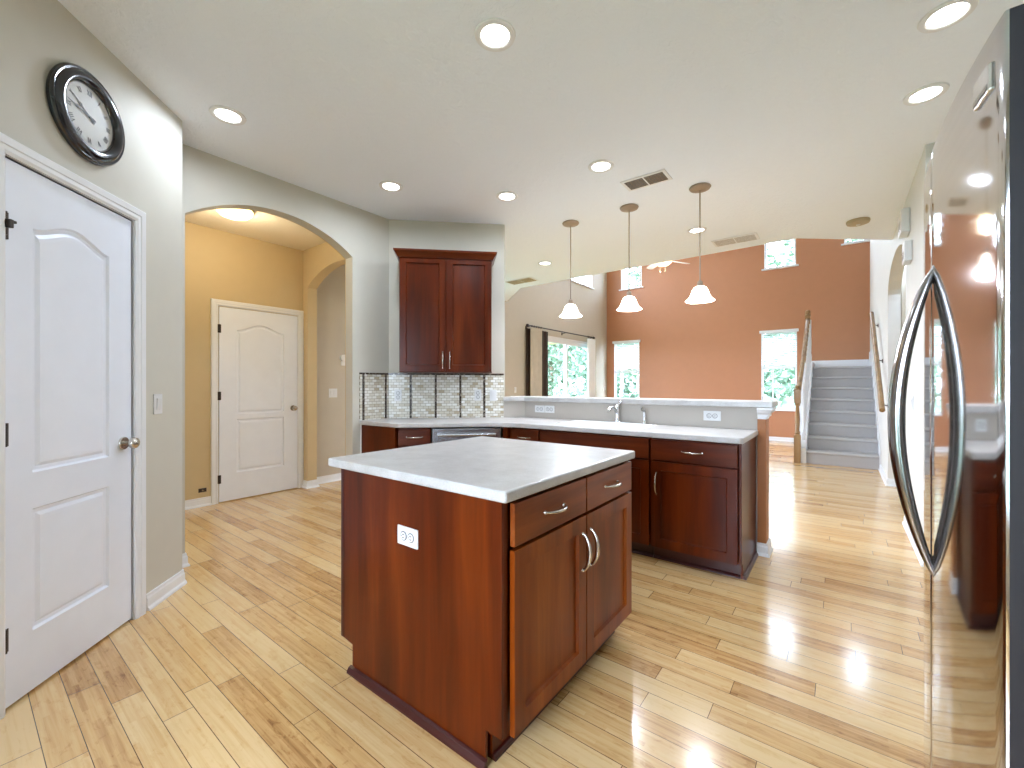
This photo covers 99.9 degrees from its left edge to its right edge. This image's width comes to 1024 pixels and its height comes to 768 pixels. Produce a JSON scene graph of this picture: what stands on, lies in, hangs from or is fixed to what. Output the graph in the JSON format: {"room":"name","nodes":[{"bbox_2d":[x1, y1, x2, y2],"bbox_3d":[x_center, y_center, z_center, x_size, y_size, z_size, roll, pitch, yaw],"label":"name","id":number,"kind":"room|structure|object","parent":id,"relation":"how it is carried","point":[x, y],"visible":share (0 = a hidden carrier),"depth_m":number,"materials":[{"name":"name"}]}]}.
{"room":"kitchen","nodes":[
{"label":"kitchen","id":0,"kind":"room"},
{"bbox_2d":[0,0,181,593],"bbox_3d":[-1.951,-0.203,1.394,0.120,2.896,2.600,0,0,-8],"label":"wall","id":1,"kind":"structure","parent":0,"point":[36,36],"depth_m":2.39,"materials":[{"name":"beige paint"}]},
{"bbox_2d":[0,132,145,719],"bbox_3d":[-1.991,0.152,1.948,0.186,2.185,0.799,0,0,-8],"label":"door","id":2,"kind":"structure","parent":1,"relation":"in","point":[73,268],"depth_m":1.89,"materials":[{"name":"white paint"}]},
{"bbox_2d":[46,62,124,166],"bbox_3d":[-1.949,-1.239,1.991,0.039,0.411,0.411,0,0,-8],"label":"wall clock","id":3,"kind":"object","parent":1,"relation":"attached to","point":[83,111],"visible":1,"depth_m":1.96,"materials":[{"name":"black"}]},
{"bbox_2d":[153,394,161,413],"bbox_3d":[-2.026,0.109,2.465,0.013,0.115,0.070,0,0,-8],"label":"light switch","id":4,"kind":"object","parent":1,"relation":"attached to","point":[157,398],"visible":1,"depth_m":2.45,"materials":[{"name":"white plastic"}]},
{"bbox_2d":[146,569,186,610],"bbox_3d":[-2.032,1.200,2.545,0.036,0.090,0.358,0,0,-10],"label":"baseboard","id":5,"kind":"structure","parent":1,"relation":"attached to","point":[170,586],"depth_m":2.51,"materials":[{"name":"white paint"}]},
{"bbox_2d":[182,144,388,553],"bbox_3d":[-1.807,-0.203,3.620,0.110,2.896,1.785,0,0,37],"label":"wall","id":6,"kind":"structure","parent":0,"point":[209,181],"depth_m":3.86,"materials":[{"name":"beige paint"}]},
{"bbox_2d":[182,552,189,567],"bbox_3d":[-2.299,1.200,2.958,0.134,0.090,0.105,0,0,37],"label":"baseboard","id":7,"kind":"structure","parent":6,"relation":"attached to","point":[185,563],"depth_m":2.94,"materials":[{"name":"white paint"}]},
{"bbox_2d":[187,208,345,455],"bbox_3d":[-1.873,-0.203,3.633,0.010,2.896,1.725,0,0,37],"label":"lining","id":8,"kind":"object","parent":6,"relation":"attached to","point":[223,208],"visible":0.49,"depth_m":4.04,"materials":[{"name":"beige paint"}]},
{"bbox_2d":[359,372,388,419],"bbox_3d":[-1.323,0.107,4.149,0.014,0.448,0.325,0,0,37],"label":"tile backsplash","id":9,"kind":"structure","parent":6,"relation":"attached to","point":[373,387],"depth_m":4.13,"materials":[{"name":"tile"}]},
{"bbox_2d":[303,242,344,480],"bbox_3d":[-1.918,-0.203,4.833,1.520,2.896,0.115,0,0,37],"label":"wall","id":10,"kind":"structure","parent":0,"point":[319,261],"depth_m":5.19,"materials":[{"name":"beige paint"}]},
{"bbox_2d":[185,222,606,502],"bbox_3d":[-1.310,-1.430,6.983,0.152,5.350,13.300,0,0,37],"label":"wall","id":11,"kind":"structure","parent":0,"point":[222,265],"depth_m":5.15,"materials":[{"name":"beige paint"}]},
{"bbox_2d":[185,496,211,509],"bbox_3d":[-3.806,1.200,3.576,0.024,0.090,2.255,0,0,37],"label":"baseboard","id":12,"kind":"structure","parent":11,"relation":"attached to","point":[204,501],"depth_m":4.37,"materials":[{"name":"white paint"}]},
{"bbox_2d":[198,488,206,492],"bbox_3d":[-3.174,1.080,4.412,0.012,0.040,0.070,0,0,37],"label":"cable plate","id":13,"kind":"object","parent":11,"relation":"attached to","point":[201,489],"visible":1,"depth_m":4.41,"materials":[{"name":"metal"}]},
{"bbox_2d":[211,298,303,504],"bbox_3d":[-2.855,0.172,4.868,0.204,2.145,0.967,0,0,37],"label":"door","id":14,"kind":"structure","parent":11,"relation":"in","point":[260,396],"depth_m":4.79,"materials":[{"name":"white paint"}]},
{"bbox_2d":[302,473,340,488],"bbox_3d":[-1.903,1.200,5.982,0.146,0.090,2.011,0,0,37],"label":"baseboard","id":15,"kind":"structure","parent":11,"relation":"attached to","point":[334,477],"depth_m":5.42,"materials":[{"name":"white paint"}]},
{"bbox_2d":[329,389,336,397],"bbox_3d":[-2.312,0.104,5.559,0.013,0.115,0.115,0,0,37],"label":"light switch","id":16,"kind":"object","parent":11,"relation":"attached to","point":[332,392],"visible":1,"depth_m":5.55,"materials":[{"name":"white plastic"}]},
{"bbox_2d":[340,355,344,365],"bbox_3d":[-2.218,-0.328,5.663,0.035,0.146,0.092,0,0,37],"label":"thermostat","id":17,"kind":"object","parent":11,"relation":"attached to","point":[342,357],"visible":0.71,"depth_m":5.64,"materials":[{"name":"white plastic"}]},
{"bbox_2d":[525,324,594,338],"bbox_3d":[1.194,-1.216,10.041,0.131,0.092,3.030,0,0,37],"label":"curtain rod","id":18,"kind":"object","parent":11,"relation":"attached to","point":[527,325],"visible":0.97,"depth_m":9.81,"materials":[{"name":"metal"}]},
{"bbox_2d":[530,325,541,395],"bbox_3d":[0.516,-0.013,9.105,0.090,2.476,0.430,0,0,37],"label":"curtain","id":19,"kind":"object","parent":18,"relation":"hanging from","point":[535,334],"visible":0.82,"depth_m":9.06,"materials":[{"name":"beige fabric"}]},
{"bbox_2d":[526,328,547,395],"bbox_3d":[0.547,0.020,9.258,0.030,2.410,0.830,0,0,37],"label":"curtain","id":20,"kind":"object","parent":18,"relation":"hanging from","point":[544,333],"visible":0.28,"depth_m":9.40,"materials":[{"name":"brown fabric"}]},
{"bbox_2d":[587,337,594,396],"bbox_3d":[2.047,-0.013,11.107,0.090,2.476,0.430,0,0,37],"label":"curtain","id":21,"kind":"object","parent":18,"relation":"hanging from","point":[590,342],"visible":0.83,"depth_m":11.00,"materials":[{"name":"white fabric"}]},
{"bbox_2d":[548,336,586,396],"bbox_3d":[1.302,0.055,10.424,0.100,2.340,2.700,0,0,37],"label":"door","id":22,"kind":"structure","parent":11,"relation":"in","point":[551,339],"depth_m":10.41,"materials":[{"name":"white paint"}]},
{"bbox_2d":[571,275,593,289],"bbox_3d":[1.736,-3.015,10.936,0.184,0.981,1.220,0,0,37],"label":"window","id":23,"kind":"structure","parent":11,"relation":"in","point":[589,278],"depth_m":11.35,"materials":[{"name":"white paint"}]},
{"bbox_2d":[389,219,504,437],"bbox_3d":[-0.683,-0.203,4.407,1.210,2.896,0.113,0,0,-7],"label":"wall","id":24,"kind":"structure","parent":0,"point":[412,234],"depth_m":4.37,"materials":[{"name":"beige paint"}]},
{"bbox_2d":[393,248,496,373],"bbox_3d":[-0.637,-0.684,4.167,0.954,1.134,0.376,0,0,-8],"label":"upper cabinet","id":25,"kind":"object","parent":24,"relation":"attached to","point":[445,295],"visible":1,"depth_m":4.03,"materials":[{"name":"brown wood"}]},
{"bbox_2d":[388,373,503,417],"bbox_3d":[-0.655,0.107,4.342,1.150,0.448,0.014,0,0,-8],"label":"tile backsplash","id":26,"kind":"structure","parent":24,"relation":"attached to","point":[424,395],"depth_m":4.34,"materials":[{"name":"tile"}]},
{"bbox_2d":[394,389,401,400],"bbox_3d":[-1.132,0.102,4.271,0.070,0.115,0.010,0,0,-8],"label":"wall outlet","id":27,"kind":"object","parent":26,"relation":"attached to","point":[397,392],"visible":1,"depth_m":4.27,"materials":[{"name":"white plastic"}]},
{"bbox_2d":[474,389,480,400],"bbox_3d":[-0.347,0.102,4.376,0.070,0.115,0.010,0,0,-8],"label":"wall outlet","id":28,"kind":"object","parent":26,"relation":"attached to","point":[477,392],"visible":1,"depth_m":4.37,"materials":[{"name":"white plastic"}]},
{"bbox_2d":[490,390,496,400],"bbox_3d":[-0.193,0.105,4.395,0.070,0.115,0.013,0,0,-8],"label":"light switch","id":29,"kind":"object","parent":26,"relation":"attached to","point":[493,393],"visible":1,"depth_m":4.39,"materials":[{"name":"white plastic"}]},
{"bbox_2d":[0,440,923,767],"bbox_3d":[1.457,1.285,4.866,7.400,0.080,13.300,0,0,37],"label":"floor","id":30,"kind":"structure","parent":0,"point":[813,659],"depth_m":1.92,"materials":[{"name":"brown wood"}]},
{"bbox_2d":[360,425,431,452],"bbox_3d":[-1.072,0.808,3.955,0.670,0.874,0.592,0,0,-8],"label":"base cabinet","id":31,"kind":"object","parent":30,"relation":"on","point":[372,438],"visible":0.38,"depth_m":3.77,"materials":[{"name":"brown wood"}]},
{"bbox_2d":[359,417,757,443],"bbox_3d":[0.193,0.350,3.593,3.096,0.038,1.292,0,0,37],"label":"countertop","id":32,"kind":"structure","parent":31,"relation":"on","point":[706,434],"depth_m":3.43,"materials":[{"name":"stone"}]},
{"bbox_2d":[556,420,655,428],"bbox_3d":[0.771,0.411,3.559,0.760,0.180,0.410,0,0,37],"label":"sink","id":33,"kind":"object","parent":32,"relation":"in","point":[620,425],"visible":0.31,"depth_m":3.64,"materials":[{"name":"white ceramic"}]},
{"bbox_2d":[604,400,630,422],"bbox_3d":[0.873,0.232,3.708,0.250,0.198,0.218,0,0,37],"label":"kitchen faucet","id":34,"kind":"object","parent":32,"relation":"on","point":[616,408],"visible":0.94,"depth_m":3.75,"materials":[{"name":"silver metal"}]},
{"bbox_2d":[641,407,646,423],"bbox_3d":[1.108,0.257,3.613,0.048,0.147,0.073,0,0,37],"label":"sprayer","id":35,"kind":"object","parent":32,"relation":"on","point":[643,410],"visible":0.91,"depth_m":3.61,"materials":[{"name":"silver metal"}]},
{"bbox_2d":[432,427,500,442],"bbox_3d":[-0.431,0.811,4.031,0.602,0.868,0.631,0,0,-8],"label":"dishwasher","id":36,"kind":"object","parent":30,"relation":"on","point":[439,434],"visible":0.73,"depth_m":3.77,"materials":[{"name":"silver metal"}]},
{"bbox_2d":[432,427,499,428],"bbox_3d":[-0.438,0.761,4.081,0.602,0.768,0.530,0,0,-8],"label":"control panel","id":37,"kind":"object","parent":36,"relation":"in","point":[433,427],"depth_m":3.81,"materials":[{"name":"silver metal"}]},
{"bbox_2d":[341,461,631,767],"bbox_3d":[-0.069,0.807,2.021,0.980,0.875,1.044,0,0,37],"label":"base cabinet","id":38,"kind":"object","parent":30,"relation":"on","point":[468,616],"visible":0.95,"depth_m":1.59,"materials":[{"name":"brown wood"}]},
{"bbox_2d":[400,531,406,540],"bbox_3d":[-0.416,0.578,1.649,0.036,0.036,0.001,0,0,37],"label":"receptacle","id":39,"kind":"object","parent":38,"relation":"attached to","point":[403,534],"depth_m":1.64,"materials":[{"name":"white plastic"}]},
{"bbox_2d":[408,533,413,542],"bbox_3d":[-0.383,0.578,1.623,0.036,0.036,0.001,0,0,37],"label":"receptacle","id":40,"kind":"object","parent":38,"relation":"attached to","point":[410,535],"depth_m":1.62,"materials":[{"name":"white plastic"}]},
{"bbox_2d":[328,436,634,502],"bbox_3d":[-0.107,0.350,2.060,1.030,0.038,1.055,0,0,37],"label":"countertop","id":41,"kind":"structure","parent":38,"relation":"on","point":[502,470],"depth_m":1.81,"materials":[{"name":"stone"}]},
{"bbox_2d":[503,427,541,441],"bbox_3d":[0.246,0.808,3.953,0.366,0.874,0.622,0,0,37],"label":"base cabinet","id":42,"kind":"object","parent":30,"relation":"on","point":[528,434],"visible":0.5,"depth_m":3.74,"materials":[{"name":"brown wood"}]},
{"bbox_2d":[540,429,653,557],"bbox_3d":[0.768,0.808,3.554,0.944,0.874,0.622,0,0,37],"label":"base cabinet","id":43,"kind":"object","parent":30,"relation":"on","point":[641,464],"visible":0.1,"depth_m":3.13,"materials":[{"name":"brown wood"}]},
{"bbox_2d":[651,436,757,579],"bbox_3d":[1.385,0.808,3.087,0.596,0.874,0.630,0,0,37],"label":"base cabinet","id":44,"kind":"object","parent":30,"relation":"on","point":[703,494],"visible":0.96,"depth_m":2.88,"materials":[{"name":"brown wood"}]},
{"bbox_2d":[794,310,880,469],"bbox_3d":[5.838,-0.125,7.750,1.065,2.740,2.986,0,0,37],"label":"staircase","id":45,"kind":"structure","parent":30,"relation":"on","point":[836,419],"depth_m":7.28,"materials":[{"name":"grey carpet"}]},
{"bbox_2d":[887,4,1023,767],"bbox_3d":[1.197,0.358,0.724,0.852,1.758,0.884,0,0,39],"label":"refrigerator","id":46,"kind":"object","parent":30,"relation":"on","point":[970,294],"visible":1,"depth_m":0.66,"materials":[{"name":"metal"}]},
{"bbox_2d":[58,0,1023,300],"bbox_3d":[0.004,-1.703,2.968,7.400,0.136,8.720,0,0,37],"label":"ceiling","id":47,"kind":"structure","parent":0,"point":[798,124],"depth_m":2.56,"materials":[{"name":"white paint"}]},
{"bbox_2d":[209,105,246,124],"bbox_3d":[-1.737,-1.647,2.630,0.194,0.009,0.194,0,0,37],"label":"recessed light","id":48,"kind":"object","parent":47,"relation":"in","point":[228,115],"visible":1,"depth_m":2.62,"materials":[{"name":"white paint"}]},
{"bbox_2d":[216,209,255,220],"bbox_3d":[-2.562,-1.588,3.975,0.330,0.094,0.330,0,0,37],"label":"flush ceiling light","id":49,"kind":"object","parent":47,"relation":"attached to","point":[234,214],"visible":0.73,"depth_m":3.93,"materials":[{"name":"white glass"}]},
{"bbox_2d":[379,181,402,191],"bbox_3d":[-1.004,-1.647,3.569,0.194,0.009,0.194,0,0,37],"label":"recessed light","id":50,"kind":"object","parent":47,"relation":"in","point":[391,186],"visible":1,"depth_m":3.56,"materials":[{"name":"white paint"}]},
{"bbox_2d":[475,18,515,51],"bbox_3d":[-0.080,-1.647,2.029,0.194,0.009,0.194,0,0,37],"label":"recessed light","id":51,"kind":"object","parent":47,"relation":"in","point":[492,34],"visible":1,"depth_m":2.02,"materials":[{"name":"white paint"}]},
{"bbox_2d":[496,191,517,200],"bbox_3d":[-0.044,-1.647,3.757,0.194,0.009,0.194,0,0,37],"label":"recessed light","id":52,"kind":"object","parent":47,"relation":"in","point":[504,195],"visible":1,"depth_m":3.75,"materials":[{"name":"white paint"}]},
{"bbox_2d":[505,277,538,284],"bbox_3d":[0.149,-1.645,6.811,0.500,0.013,0.260,0,0,37],"label":"ceiling vent","id":53,"kind":"object","parent":47,"relation":"in","point":[527,279],"visible":0.94,"depth_m":6.76,"materials":[{"name":"beige metal"}]},
{"bbox_2d":[507,280,524,284],"bbox_3d":[0.058,-1.641,6.881,0.218,0.005,0.210,0,0,37],"label":"grille","id":54,"kind":"object","parent":53,"relation":"attached to","point":[514,282],"depth_m":6.88,"materials":[{"name":"beige metal"}]},
{"bbox_2d":[519,278,536,282],"bbox_3d":[0.241,-1.641,6.741,0.218,0.005,0.210,0,0,37],"label":"grille","id":55,"kind":"object","parent":53,"relation":"attached to","point":[524,280],"depth_m":6.74,"materials":[{"name":"beige metal"}]},
{"bbox_2d":[538,261,551,264],"bbox_3d":[0.447,-1.647,5.820,0.194,0.009,0.194,0,0,37],"label":"recessed light","id":56,"kind":"object","parent":47,"relation":"in","point":[541,262],"visible":1,"depth_m":5.81,"materials":[{"name":"white paint"}]},
{"bbox_2d":[559,220,581,317],"bbox_3d":[0.597,-1.175,4.378,0.232,0.952,0.232,0,0,37],"label":"pendant light","id":57,"kind":"object","parent":47,"relation":"hanging from","point":[570,310],"visible":1,"depth_m":4.35,"materials":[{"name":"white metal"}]},
{"bbox_2d":[588,159,613,172],"bbox_3d":[0.671,-1.647,3.242,0.194,0.009,0.194,0,0,37],"label":"recessed light","id":58,"kind":"object","parent":47,"relation":"in","point":[603,165],"visible":1,"depth_m":3.23,"materials":[{"name":"white paint"}]},
{"bbox_2d":[617,203,641,311],"bbox_3d":[1.087,-1.175,3.991,0.232,0.952,0.232,0,0,37],"label":"pendant light","id":59,"kind":"object","parent":47,"relation":"hanging from","point":[629,303],"visible":1,"depth_m":3.96,"materials":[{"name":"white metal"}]},
{"bbox_2d":[620,169,672,191],"bbox_3d":[1.081,-1.645,3.467,0.360,0.013,0.200,0,0,37],"label":"ceiling vent","id":60,"kind":"object","parent":47,"relation":"in","point":[659,176],"visible":1,"depth_m":3.45,"materials":[{"name":"brown metal"}]},
{"bbox_2d":[624,178,647,189],"bbox_3d":[1.017,-1.641,3.515,0.148,0.005,0.150,0,0,37],"label":"grille","id":61,"kind":"object","parent":60,"relation":"attached to","point":[636,183],"depth_m":3.50,"materials":[{"name":"brown metal"}]},
{"bbox_2d":[643,172,667,184],"bbox_3d":[1.145,-1.642,3.418,0.148,0.002,0.150,0,0,37],"label":"grille","id":62,"kind":"object","parent":60,"relation":"attached to","point":[654,178],"depth_m":3.41,"materials":[{"name":"brown metal"}]},
{"bbox_2d":[687,227,706,233],"bbox_3d":[1.971,-1.647,4.581,0.194,0.009,0.194,0,0,37],"label":"recessed light","id":63,"kind":"object","parent":47,"relation":"in","point":[695,230],"visible":0.92,"depth_m":4.58,"materials":[{"name":"white paint"}]},
{"bbox_2d":[685,182,714,303],"bbox_3d":[1.567,-1.175,3.586,0.232,0.952,0.232,0,0,37],"label":"pendant light","id":64,"kind":"object","parent":47,"relation":"hanging from","point":[700,293],"visible":1,"depth_m":3.57,"materials":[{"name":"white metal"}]},
{"bbox_2d":[711,232,759,246],"bbox_3d":[2.535,-1.645,4.885,0.460,0.013,0.250,0,0,37],"label":"ceiling vent","id":65,"kind":"object","parent":47,"relation":"in","point":[752,236],"visible":1,"depth_m":4.86,"materials":[{"name":"beige metal"}]},
{"bbox_2d":[714,238,735,245],"bbox_3d":[2.452,-1.642,4.949,0.198,0.002,0.200,0,0,37],"label":"grille","id":66,"kind":"object","parent":65,"relation":"attached to","point":[726,241],"depth_m":4.92,"materials":[{"name":"beige metal"}]},
{"bbox_2d":[734,234,756,242],"bbox_3d":[2.618,-1.641,4.821,0.198,0.005,0.200,0,0,37],"label":"grille","id":67,"kind":"object","parent":65,"relation":"attached to","point":[747,237],"depth_m":4.81,"materials":[{"name":"beige metal"}]},
{"bbox_2d":[846,217,870,226],"bbox_3d":[3.474,-1.627,4.317,0.194,0.047,0.194,0,0,37],"label":"smoke detector","id":68,"kind":"object","parent":47,"relation":"attached to","point":[859,221],"visible":1,"depth_m":4.27,"materials":[{"name":"beige plastic"}]},
{"bbox_2d":[902,82,949,105],"bbox_3d":[2.344,-1.647,2.438,0.194,0.009,0.194,0,0,37],"label":"recessed light","id":69,"kind":"object","parent":47,"relation":"in","point":[929,92],"visible":1,"depth_m":2.43,"materials":[{"name":"white paint"}]},
{"bbox_2d":[917,0,978,32],"bbox_3d":[1.938,-1.647,1.917,0.194,0.009,0.194,0,0,37],"label":"recessed light","id":70,"kind":"object","parent":47,"relation":"in","point":[949,13],"visible":1,"depth_m":1.91,"materials":[{"name":"white paint"}]},
{"bbox_2d":[504,401,757,550],"bbox_3d":[0.887,0.706,3.861,2.403,1.078,0.280,0,0,37],"label":"wall","id":71,"kind":"structure","parent":0,"point":[731,417],"depth_m":3.65,"materials":[{"name":"grey paint"}]},
{"bbox_2d":[535,405,543,412],"bbox_3d":[0.278,0.241,4.338,0.112,0.070,0.010,0,0,37],"label":"wall outlet","id":72,"kind":"object","parent":71,"relation":"attached to","point":[538,408],"visible":1,"depth_m":4.34,"materials":[{"name":"white plastic"}]},
{"bbox_2d":[545,406,553,412],"bbox_3d":[0.371,0.241,4.267,0.112,0.070,0.010,0,0,37],"label":"wall outlet","id":73,"kind":"object","parent":71,"relation":"attached to","point":[548,409],"visible":1,"depth_m":4.26,"materials":[{"name":"white plastic"}]},
{"bbox_2d":[503,396,777,407],"bbox_3d":[0.933,0.143,3.924,2.507,0.045,0.495,0,0,37],"label":"bar","id":74,"kind":"object","parent":71,"relation":"on","point":[612,400],"visible":0.98,"depth_m":3.62,"materials":[{"name":"stone"}]},
{"bbox_2d":[703,411,720,420],"bbox_3d":[1.561,0.241,3.357,0.125,0.075,0.010,0,0,37],"label":"wall outlet","id":75,"kind":"object","parent":71,"relation":"attached to","point":[707,415],"visible":1,"depth_m":3.35,"materials":[{"name":"white plastic"}]},
{"bbox_2d":[757,418,768,543],"bbox_3d":[1.872,0.703,3.204,0.057,0.905,0.149,0,0,37],"label":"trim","id":76,"kind":"structure","parent":71,"relation":"attached to","point":[762,424],"depth_m":3.15,"materials":[{"name":"paint"}]},
{"bbox_2d":[757,538,772,557],"bbox_3d":[1.043,1.200,3.839,2.192,0.090,0.197,0,0,37],"label":"baseboard","id":77,"kind":"structure","parent":71,"relation":"attached to","point":[764,550],"depth_m":3.13,"materials":[{"name":"white paint"}]},
{"bbox_2d":[757,407,776,418],"bbox_3d":[1.072,0.208,3.817,2.164,0.083,0.241,0,0,37],"label":"trim","id":78,"kind":"structure","parent":71,"relation":"attached to","point":[762,413],"depth_m":3.12,"materials":[{"name":"white paint"}]},
{"bbox_2d":[607,238,869,437],"bbox_3d":[4.942,-1.430,10.409,6.000,5.350,0.140,0,0,37],"label":"wall","id":79,"kind":"structure","parent":0,"point":[710,350],"depth_m":10.08,"materials":[{"name":"paint"}]},
{"bbox_2d":[614,342,638,396],"bbox_3d":[3.149,-0.300,11.752,0.820,1.751,0.184,0,0,37],"label":"window","id":80,"kind":"structure","parent":79,"relation":"in","point":[615,372],"depth_m":11.93,"materials":[{"name":"white paint"}]},
{"bbox_2d":[612,340,639,370],"bbox_3d":[3.116,-0.794,11.709,0.780,0.822,0.096,0,0,37],"label":"window blind","id":81,"kind":"object","parent":80,"relation":"attached to","point":[628,341],"visible":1,"depth_m":11.72,"materials":[{"name":"white paint"}]},
{"bbox_2d":[619,266,642,290],"bbox_3d":[3.252,-3.095,11.673,0.680,1.021,0.184,0,0,37],"label":"window","id":82,"kind":"structure","parent":79,"relation":"in","point":[622,271],"depth_m":11.74,"materials":[{"name":"white paint"}]},
{"bbox_2d":[761,331,796,410],"bbox_3d":[5.961,-0.310,9.601,0.780,1.771,0.184,0,0,37],"label":"window","id":83,"kind":"structure","parent":79,"relation":"in","point":[762,335],"depth_m":9.68,"materials":[{"name":"white paint"}]},
{"bbox_2d":[759,328,798,366],"bbox_3d":[5.928,-0.814,9.558,0.740,0.822,0.096,0,0,37],"label":"window blind","id":84,"kind":"object","parent":83,"relation":"attached to","point":[796,329],"visible":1,"depth_m":9.57,"materials":[{"name":"white paint"}]},
{"bbox_2d":[761,239,798,270],"bbox_3d":[5.977,-3.095,9.589,0.700,1.021,0.184,0,0,37],"label":"window","id":85,"kind":"structure","parent":79,"relation":"in","point":[765,245],"depth_m":9.59,"materials":[{"name":"white paint"}]},
{"bbox_2d":[769,436,793,441],"bbox_3d":[4.479,1.200,10.660,4.600,0.090,0.024,0,0,37],"label":"baseboard","id":86,"kind":"structure","parent":79,"relation":"attached to","point":[786,439],"depth_m":9.52,"materials":[{"name":"white paint"}]},
{"bbox_2d":[841,239,869,245],"bbox_3d":[7.029,-3.291,8.784,0.490,0.831,0.184,0,0,37],"label":"window","id":87,"kind":"structure","parent":79,"relation":"in","point":[858,241],"depth_m":8.75,"materials":[{"name":"white paint"}]},
{"bbox_2d":[870,142,934,532],"bbox_3d":[5.083,-1.430,5.787,0.120,5.350,7.230,0,0,37],"label":"wall","id":88,"kind":"structure","parent":0,"point":[886,268],"depth_m":3.80,"materials":[{"name":"paint"}]},
{"bbox_2d":[870,312,887,411],"bbox_3d":[5.096,-0.422,5.984,0.098,1.496,2.236,0,0,37],"label":"wall handrail","id":89,"kind":"object","parent":88,"relation":"attached to","point":[881,403],"visible":0.95,"depth_m":5.77,"materials":[{"name":"brown wood"}]},
{"bbox_2d":[878,464,895,486],"bbox_3d":[5.211,1.200,5.662,0.524,0.090,1.274,0,0,37],"label":"baseboard","id":90,"kind":"structure","parent":88,"relation":"attached to","point":[888,482],"depth_m":5.38,"materials":[{"name":"white paint"}]},
{"bbox_2d":[898,207,909,238],"bbox_3d":[3.361,-1.385,3.687,0.062,0.200,0.220,0,0,37],"label":"door chime","id":91,"kind":"object","parent":88,"relation":"attached to","point":[904,215],"visible":1,"depth_m":3.61,"materials":[{"name":"white plastic"}]},
{"bbox_2d":[902,240,911,265],"bbox_3d":[3.274,-1.095,3.564,0.052,0.170,0.180,0,0,37],"label":"door chime","id":92,"kind":"object","parent":88,"relation":"attached to","point":[907,245],"visible":1,"depth_m":3.50,"materials":[{"name":"white plastic"}]},
{"bbox_2d":[902,514,921,562],"bbox_3d":[3.233,1.200,3.390,0.144,0.090,1.114,0,0,37],"label":"baseboard","id":93,"kind":"structure","parent":88,"relation":"attached to","point":[905,524],"depth_m":3.41,"materials":[{"name":"white paint"}]},
{"bbox_2d":[911,396,913,409],"bbox_3d":[3.216,0.145,3.457,0.013,0.115,0.070,0,0,37],"label":"light switch","id":94,"kind":"object","parent":88,"relation":"attached to","point":[912,399],"visible":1,"depth_m":3.44,"materials":[{"name":"white plastic"}]},
{"bbox_2d":[901,265,905,420],"bbox_3d":[5.266,-0.203,4.920,1.215,2.896,0.125,0,0,37],"label":"wall","id":95,"kind":"structure","parent":0,"point":[903,286],"depth_m":5.23,"materials":[{"name":"beige paint"}]},
{"bbox_3d":[3.766,-4.155,7.884,7.400,0.100,5.900,0,0,37],"label":"ceiling","id":96,"kind":"structure","parent":0,"visible":0},
{"bbox_2d":[647,261,689,272],"bbox_3d":[3.002,-3.160,8.494,1.294,1.890,1.288,0,0,37],"label":"ceiling fan","id":97,"kind":"object","parent":96,"relation":"hanging from","point":[652,266],"visible":0.31,"depth_m":8.61,"materials":[{"name":"white paint"}]},
{"label":"outside","id":98,"kind":"structure","parent":0,"visible":0},
{"bbox_2d":[554,394,793,407],"bbox_3d":[6.077,1.480,7.942,90.000,0.230,100.000,0,0,37],"label":"ground","id":99,"kind":"structure","parent":98,"point":[789,404],"depth_m":33.54,"materials":[{"name":"green plant"}]},
{"bbox_2d":[548,344,576,395],"bbox_3d":[0.405,-1.732,20.722,5.088,6.205,4.747,0,0,37],"label":"leafy tree","id":100,"kind":"object","parent":99,"relation":"on","point":[554,357],"visible":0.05,"depth_m":20.28,"materials":[{"name":"green plant"}]},
{"bbox_2d":[548,345,586,396],"bbox_3d":[2.962,-3.258,29.146,6.550,9.254,6.334,0,0,37],"label":"leafy tree","id":101,"kind":"object","parent":99,"relation":"on","point":[572,363],"visible":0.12,"depth_m":28.33,"materials":[{"name":"green plant"}]},
{"bbox_2d":[617,267,640,396],"bbox_3d":[6.915,-3.476,22.040,6.515,9.690,6.701,0,0,37],"label":"leafy tree","id":102,"kind":"object","parent":99,"relation":"on","point":[634,275],"visible":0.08,"depth_m":21.72,"materials":[{"name":"green plant"}]},
{"bbox_2d":[548,334,794,401],"bbox_3d":[9.528,-3.454,32.722,55.396,10.664,16.693,0,0,15],"label":"foliage","id":103,"kind":"object","parent":99,"relation":"on","point":[625,389],"visible":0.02,"depth_m":37.01,"materials":[{"name":"green plant"}]},
{"bbox_2d":[764,239,858,407],"bbox_3d":[11.185,-3.541,16.501,6.038,9.819,5.128,0,0,-10],"label":"leafy tree","id":104,"kind":"object","parent":99,"relation":"on","point":[781,254],"visible":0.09,"depth_m":17.08,"materials":[{"name":"green plant"}]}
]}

